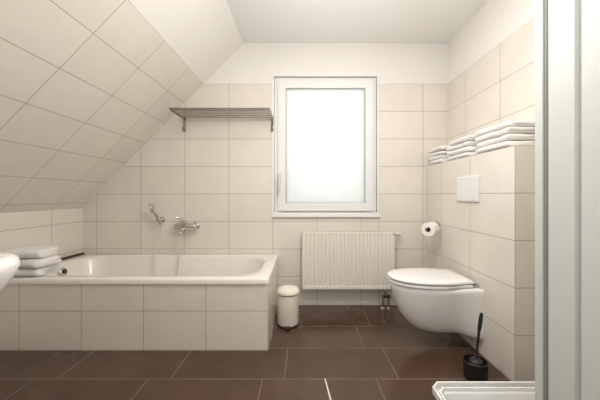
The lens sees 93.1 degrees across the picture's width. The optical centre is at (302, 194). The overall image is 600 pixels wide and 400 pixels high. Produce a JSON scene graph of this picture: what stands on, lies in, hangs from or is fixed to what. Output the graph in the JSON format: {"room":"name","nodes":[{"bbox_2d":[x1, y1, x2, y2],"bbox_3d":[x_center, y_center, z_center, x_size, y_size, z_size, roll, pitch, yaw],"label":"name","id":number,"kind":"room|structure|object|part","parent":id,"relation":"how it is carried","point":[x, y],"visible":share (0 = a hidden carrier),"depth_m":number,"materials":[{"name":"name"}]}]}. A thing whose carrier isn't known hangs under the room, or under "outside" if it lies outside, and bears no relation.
{"room":"bathroom","nodes":[
{"label":"bathroom","id":0,"kind":"room"},
{"bbox_2d":[0,208,82,257],"bbox_3d":[-2.075,0.560,1.300,0.150,0.880,2.560,0,0,0],"label":"wall","id":1,"kind":"structure","parent":0,"point":[63,228],"depth_m":2.21,"materials":[{"name":"beige tile"}]},
{"bbox_2d":[0,0,242,212],"bbox_3d":[-1.308,-0.665,1.300,1.527,1.570,2.560,0,0,0],"label":"wall","id":2,"kind":"structure","parent":0,"point":[85,85],"depth_m":1.76,"materials":[{"name":"beige tile"}]},
{"bbox_2d":[0,305,509,399],"bbox_3d":[-0.343,1.050,0.790,3.615,0.100,3.580,0,0,0],"label":"floor","id":3,"kind":"structure","parent":0,"point":[362,352],"depth_m":1.64,"materials":[{"name":"brown tile"}]},
{"bbox_2d":[0,254,277,350],"bbox_3d":[-1.109,0.767,2.196,1.777,0.466,0.761,0,0,0],"label":"bathtub","id":4,"kind":"object","parent":3,"relation":"on","point":[94,302],"visible":0.95,"depth_m":1.83,"materials":[{"name":"white ceramic"}]},
{"bbox_2d":[14,263,60,276],"bbox_3d":[-1.853,0.503,1.922,0.276,0.057,0.208,0,0,-3],"label":"folded towel","id":5,"kind":"object","parent":4,"relation":"on","point":[21,272],"visible":0.61,"depth_m":1.85,"materials":[{"name":"white fabric"}]},
{"bbox_2d":[19,255,61,267],"bbox_3d":[-1.826,0.445,1.919,0.268,0.058,0.197,0,0,7],"label":"folded towel","id":6,"kind":"object","parent":5,"relation":"on","point":[54,259],"visible":0.66,"depth_m":1.85,"materials":[{"name":"white fabric"}]},
{"bbox_2d":[3,246,58,258],"bbox_3d":[-1.841,0.387,1.913,0.255,0.057,0.192,0,0,-6],"label":"folded towel","id":7,"kind":"object","parent":6,"relation":"on","point":[28,251],"visible":0.85,"depth_m":1.87,"materials":[{"name":"white fabric"}]},
{"bbox_2d":[60,252,84,259],"bbox_3d":[-1.965,0.522,2.340,0.020,0.020,0.420,0,0,0],"label":"wooden rod","id":8,"kind":"object","parent":4,"relation":"on","point":[82,253],"visible":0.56,"depth_m":2.41,"materials":[{"name":"brown wood"}]},
{"bbox_3d":[-1.111,0.784,1.836,1.772,0.431,0.020,0,0,0],"label":"panel","id":9,"kind":"part","parent":4,"relation":"part of","materials":[{"name":"beige tile"}]},
{"bbox_3d":[-0.235,0.784,2.212,0.020,0.431,0.731,0,0,0],"label":"panel","id":10,"kind":"part","parent":4,"relation":"part of","materials":[{"name":"beige tile"}]},
{"bbox_2d":[277,285,299,328],"bbox_3d":[-0.118,0.854,2.197,0.180,0.293,0.188,0,0,41],"label":"pedal bin","id":11,"kind":"object","parent":3,"relation":"on","point":[287,295],"visible":1,"depth_m":2.13,"materials":[{"name":"beige metal"}]},
{"bbox_3d":[-0.115,0.731,2.200,0.180,0.048,0.180,0,0,0],"label":"lid","id":12,"kind":"part","parent":11,"relation":"part of","materials":[{"name":"beige metal"}]},
{"bbox_2d":[463,313,488,380],"bbox_3d":[0.938,0.821,1.545,0.120,0.359,0.120,0,0,0],"label":"toilet brush","id":13,"kind":"object","parent":3,"relation":"on","point":[475,367],"visible":0.95,"depth_m":1.52,"materials":[{"name":"black plastic"}]},
{"bbox_3d":[0.951,0.812,1.545,0.032,0.176,0.014,0,0,0],"label":"rod","id":14,"kind":"part","parent":13,"relation":"part of","materials":[{"name":"black plastic"}]},
{"bbox_2d":[432,381,534,399],"bbox_3d":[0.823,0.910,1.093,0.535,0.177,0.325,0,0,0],"label":"shower tray","id":15,"kind":"object","parent":3,"relation":"on","point":[442,390],"visible":0.69,"depth_m":1.23,"materials":[{"name":"white ceramic"}]},
{"bbox_2d":[83,43,447,304],"bbox_3d":[-0.343,-0.240,2.700,3.715,2.480,0.240,0,0,0],"label":"wall","id":16,"kind":"structure","parent":0,"point":[216,174],"depth_m":2.58,"materials":[{"name":"beige tile"}]},
{"bbox_2d":[149,203,180,275],"bbox_3d":[-1.217,0.444,2.482,0.280,0.744,0.153,0,0,23],"label":"shower","id":17,"kind":"object","parent":16,"relation":"attached to","point":[159,220],"visible":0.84,"depth_m":2.48,"materials":[{"name":"silver metal"}]},
{"bbox_3d":[-1.291,0.193,2.499,0.086,0.149,0.033,0,0,-35],"label":"handle","id":18,"kind":"part","parent":17,"relation":"part of","materials":[{"name":"silver metal"}]},
{"bbox_2d":[173,217,199,234],"bbox_3d":[-1.040,0.265,2.487,0.210,0.154,0.184,0,0,0],"label":"mixer","id":19,"kind":"object","parent":16,"relation":"attached to","point":[183,225],"visible":1,"depth_m":2.49,"materials":[{"name":"silver metal"}]},
{"bbox_3d":[-1.064,0.225,2.486,0.100,0.073,0.039,0,0,-38],"label":"lever","id":20,"kind":"part","parent":19,"relation":"part of","materials":[{"name":"silver metal"}]},
{"bbox_3d":[-1.040,0.309,2.450,0.028,0.067,0.110,0,0,0],"label":"spout","id":21,"kind":"part","parent":19,"relation":"part of","materials":[{"name":"silver metal"}]},
{"bbox_2d":[169,108,273,131],"bbox_3d":[-0.675,-0.642,2.430,0.820,0.137,0.297,0,0,0],"label":"towel shelf","id":22,"kind":"object","parent":16,"relation":"attached to","point":[183,113],"visible":1,"depth_m":2.42,"materials":[{"name":"metal"}]},
{"bbox_3d":[-0.675,-0.700,2.300,0.820,0.014,0.014,0,0,0],"label":"rail","id":23,"kind":"part","parent":22,"relation":"part of","materials":[{"name":"metal"}]},
{"bbox_3d":[-0.675,-0.700,2.362,0.820,0.014,0.014,0,0,0],"label":"rail","id":24,"kind":"part","parent":22,"relation":"part of","materials":[{"name":"metal"}]},
{"bbox_3d":[-0.675,-0.700,2.424,0.820,0.014,0.014,0,0,0],"label":"rail","id":25,"kind":"part","parent":22,"relation":"part of","materials":[{"name":"metal"}]},
{"bbox_3d":[-0.675,-0.700,2.486,0.820,0.014,0.014,0,0,0],"label":"rail","id":26,"kind":"part","parent":22,"relation":"part of","materials":[{"name":"metal"}]},
{"bbox_3d":[-0.675,-0.700,2.548,0.820,0.014,0.014,0,0,0],"label":"rail","id":27,"kind":"part","parent":22,"relation":"part of","materials":[{"name":"metal"}]},
{"bbox_2d":[272,74,378,214],"bbox_3d":[0.204,-0.458,2.586,0.969,1.271,0.148,0,0,0],"label":"window","id":28,"kind":"structure","parent":16,"relation":"in","point":[325,128],"depth_m":2.60,"materials":[{"name":"white plastic"}]},
{"bbox_3d":[-0.210,-0.115,2.546,0.028,0.170,0.067,0,0,0],"label":"handle","id":29,"kind":"part","parent":28,"relation":"part of","materials":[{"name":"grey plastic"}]},
{"bbox_3d":[0.204,-0.448,2.603,0.733,1.055,0.006,0,0,0],"label":"pane","id":30,"kind":"part","parent":28,"relation":"part of","materials":[{"name":"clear glass"}]},
{"bbox_2d":[272,215,380,216],"bbox_3d":[0.209,0.191,2.574,0.983,0.023,0.037,0,0,0],"label":"window sill","id":31,"kind":"structure","parent":16,"relation":"attached to","point":[272,215],"depth_m":2.56,"materials":[{"name":"white plastic"}]},
{"bbox_2d":[302,230,400,308],"bbox_3d":[0.426,0.657,2.525,0.869,0.684,0.109,0,0,0],"label":"radiator","id":32,"kind":"object","parent":16,"relation":"attached to","point":[330,259],"visible":0.96,"depth_m":2.47,"materials":[{"name":"metal"}]},
{"bbox_3d":[0.395,0.570,2.480,0.806,0.501,0.020,0,0,0],"label":"panel","id":33,"kind":"part","parent":32,"relation":"part of","materials":[{"name":"metal"}]},
{"bbox_2d":[226,0,487,42],"bbox_3d":[0.357,-1.430,1.340,2.215,0.100,2.680,0,0,0],"label":"ceiling","id":34,"kind":"structure","parent":0,"point":[256,21],"depth_m":2.25,"materials":[{"name":"paint"}]},
{"bbox_2d":[426,145,534,380],"bbox_3d":[1.215,0.369,2.037,0.200,1.262,1.086,0,0,0],"label":"wall","id":35,"kind":"structure","parent":0,"point":[489,242],"depth_m":1.62,"materials":[{"name":"beige tile"}]},
{"bbox_2d":[387,268,484,339],"bbox_3d":[0.847,0.716,1.925,0.535,0.364,0.376,0,0,0],"label":"toilet","id":36,"kind":"object","parent":35,"relation":"attached to","point":[429,299],"visible":0.99,"depth_m":1.78,"materials":[{"name":"white ceramic"}]},
{"bbox_3d":[0.826,0.547,1.925,0.494,0.026,0.376,0,0,0],"label":"lid","id":37,"kind":"part","parent":36,"relation":"part of","materials":[{"name":"white plastic"}]},
{"bbox_3d":[0.824,0.573,1.925,0.482,0.018,0.370,0,0,0],"label":"seat","id":38,"kind":"part","parent":36,"relation":"part of","materials":[{"name":"white plastic"}]},
{"bbox_2d":[429,158,447,164],"bbox_3d":[1.198,-0.281,2.407,0.184,0.035,0.241,0,0,2],"label":"folded towel","id":39,"kind":"object","parent":35,"relation":"on","point":[437,160],"visible":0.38,"depth_m":2.34,"materials":[{"name":"white fabric"}]},
{"bbox_2d":[427,155,451,161],"bbox_3d":[1.191,-0.316,2.418,0.171,0.037,0.247,0,0,2],"label":"folded towel","id":40,"kind":"object","parent":39,"relation":"on","point":[430,159],"visible":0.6,"depth_m":2.33,"materials":[{"name":"white fabric"}]},
{"bbox_2d":[429,151,448,156],"bbox_3d":[1.199,-0.352,2.404,0.174,0.035,0.231,0,0,-2],"label":"folded towel","id":41,"kind":"object","parent":40,"relation":"on","point":[439,152],"visible":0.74,"depth_m":2.35,"materials":[{"name":"white fabric"}]},
{"bbox_2d":[428,145,449,152],"bbox_3d":[1.196,-0.388,2.408,0.174,0.037,0.234,0,0,-1],"label":"folded towel","id":42,"kind":"object","parent":41,"relation":"on","point":[442,147],"visible":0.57,"depth_m":2.36,"materials":[{"name":"white fabric"}]},
{"bbox_2d":[447,151,477,160],"bbox_3d":[1.196,-0.281,2.058,0.175,0.037,0.289,0,0,-1],"label":"folded towel","id":43,"kind":"object","parent":35,"relation":"on","point":[466,154],"visible":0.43,"depth_m":1.99,"materials":[{"name":"white fabric"}]},
{"bbox_2d":[447,146,478,155],"bbox_3d":[1.197,-0.317,2.062,0.170,0.036,0.282,0,0,-2],"label":"folded towel","id":44,"kind":"object","parent":43,"relation":"on","point":[469,148],"visible":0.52,"depth_m":1.99,"materials":[{"name":"white fabric"}]},
{"bbox_2d":[446,141,477,150],"bbox_3d":[1.194,-0.353,2.063,0.177,0.037,0.278,0,0,-2],"label":"folded towel","id":45,"kind":"object","parent":44,"relation":"on","point":[468,143],"visible":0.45,"depth_m":1.99,"materials":[{"name":"white fabric"}]},
{"bbox_2d":[449,135,476,145],"bbox_3d":[1.196,-0.390,2.044,0.176,0.036,0.281,0,0,1],"label":"folded towel","id":46,"kind":"object","parent":45,"relation":"on","point":[469,137],"visible":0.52,"depth_m":1.98,"materials":[{"name":"white fabric"}]},
{"bbox_2d":[457,175,479,201],"bbox_3d":[1.107,-0.040,1.915,0.016,0.170,0.250,0,0,0],"label":"flush plate","id":47,"kind":"object","parent":35,"relation":"attached to","point":[468,188],"visible":1,"depth_m":1.89,"materials":[{"name":"white plastic"}]},
{"bbox_2d":[476,141,534,153],"bbox_3d":[1.194,-0.281,1.686,0.178,0.036,0.306,0,0,0],"label":"folded towel","id":48,"kind":"object","parent":35,"relation":"on","point":[505,144],"visible":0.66,"depth_m":1.58,"materials":[{"name":"white fabric"}]},
{"bbox_2d":[477,134,534,147],"bbox_3d":[1.196,-0.318,1.685,0.174,0.038,0.305,0,0,2],"label":"folded towel","id":49,"kind":"object","parent":48,"relation":"on","point":[508,137],"visible":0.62,"depth_m":1.56,"materials":[{"name":"white fabric"}]},
{"bbox_2d":[475,126,534,142],"bbox_3d":[1.194,-0.356,1.687,0.172,0.037,0.309,0,0,0],"label":"folded towel","id":50,"kind":"object","parent":49,"relation":"on","point":[509,130],"visible":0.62,"depth_m":1.56,"materials":[{"name":"white fabric"}]},
{"bbox_2d":[475,121,534,136],"bbox_3d":[1.196,-0.393,1.696,0.175,0.036,0.309,0,0,-1],"label":"folded towel","id":51,"kind":"object","parent":50,"relation":"on","point":[503,125],"visible":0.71,"depth_m":1.57,"materials":[{"name":"white fabric"}]},
{"bbox_2d":[448,0,534,144],"bbox_3d":[1.390,-0.240,1.300,0.150,2.480,2.560,0,0,0],"label":"wall","id":52,"kind":"structure","parent":0,"point":[491,59],"depth_m":1.97,"materials":[{"name":"beige tile"}]},
{"bbox_3d":[-0.418,-0.190,0.060,3.465,2.380,0.120,0,0,0],"label":"wall","id":53,"kind":"structure","parent":0,"visible":0},
{"bbox_2d":[0,252,20,292],"bbox_3d":[-0.895,0.162,0.392,0.610,0.276,0.546,0,0,0],"label":"washbasin","id":54,"kind":"object","parent":53,"relation":"attached to","point":[9,262],"visible":1,"depth_m":0.58,"materials":[{"name":"white ceramic"}]},
{"bbox_2d":[535,0,599,399],"bbox_3d":[0.749,-0.019,0.520,0.053,2.022,0.760,0,0,0],"label":"door","id":55,"kind":"structure","parent":53,"relation":"in","point":[567,32],"depth_m":0.78,"materials":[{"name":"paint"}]},
{"bbox_3d":[1.034,0.245,2.284,0.161,0.056,0.178,0,0,0],"label":"paper holder","id":56,"kind":"object","parent":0,"visible":0},
{"bbox_2d":[421,222,439,235],"bbox_3d":[1.010,0.270,2.250,0.099,0.108,0.108,0,0,-44],"label":"toilet roll","id":57,"kind":"object","parent":56,"relation":"hanging from","point":[434,229],"visible":0.94,"depth_m":2.22,"materials":[{"name":"paper"}]}
]}

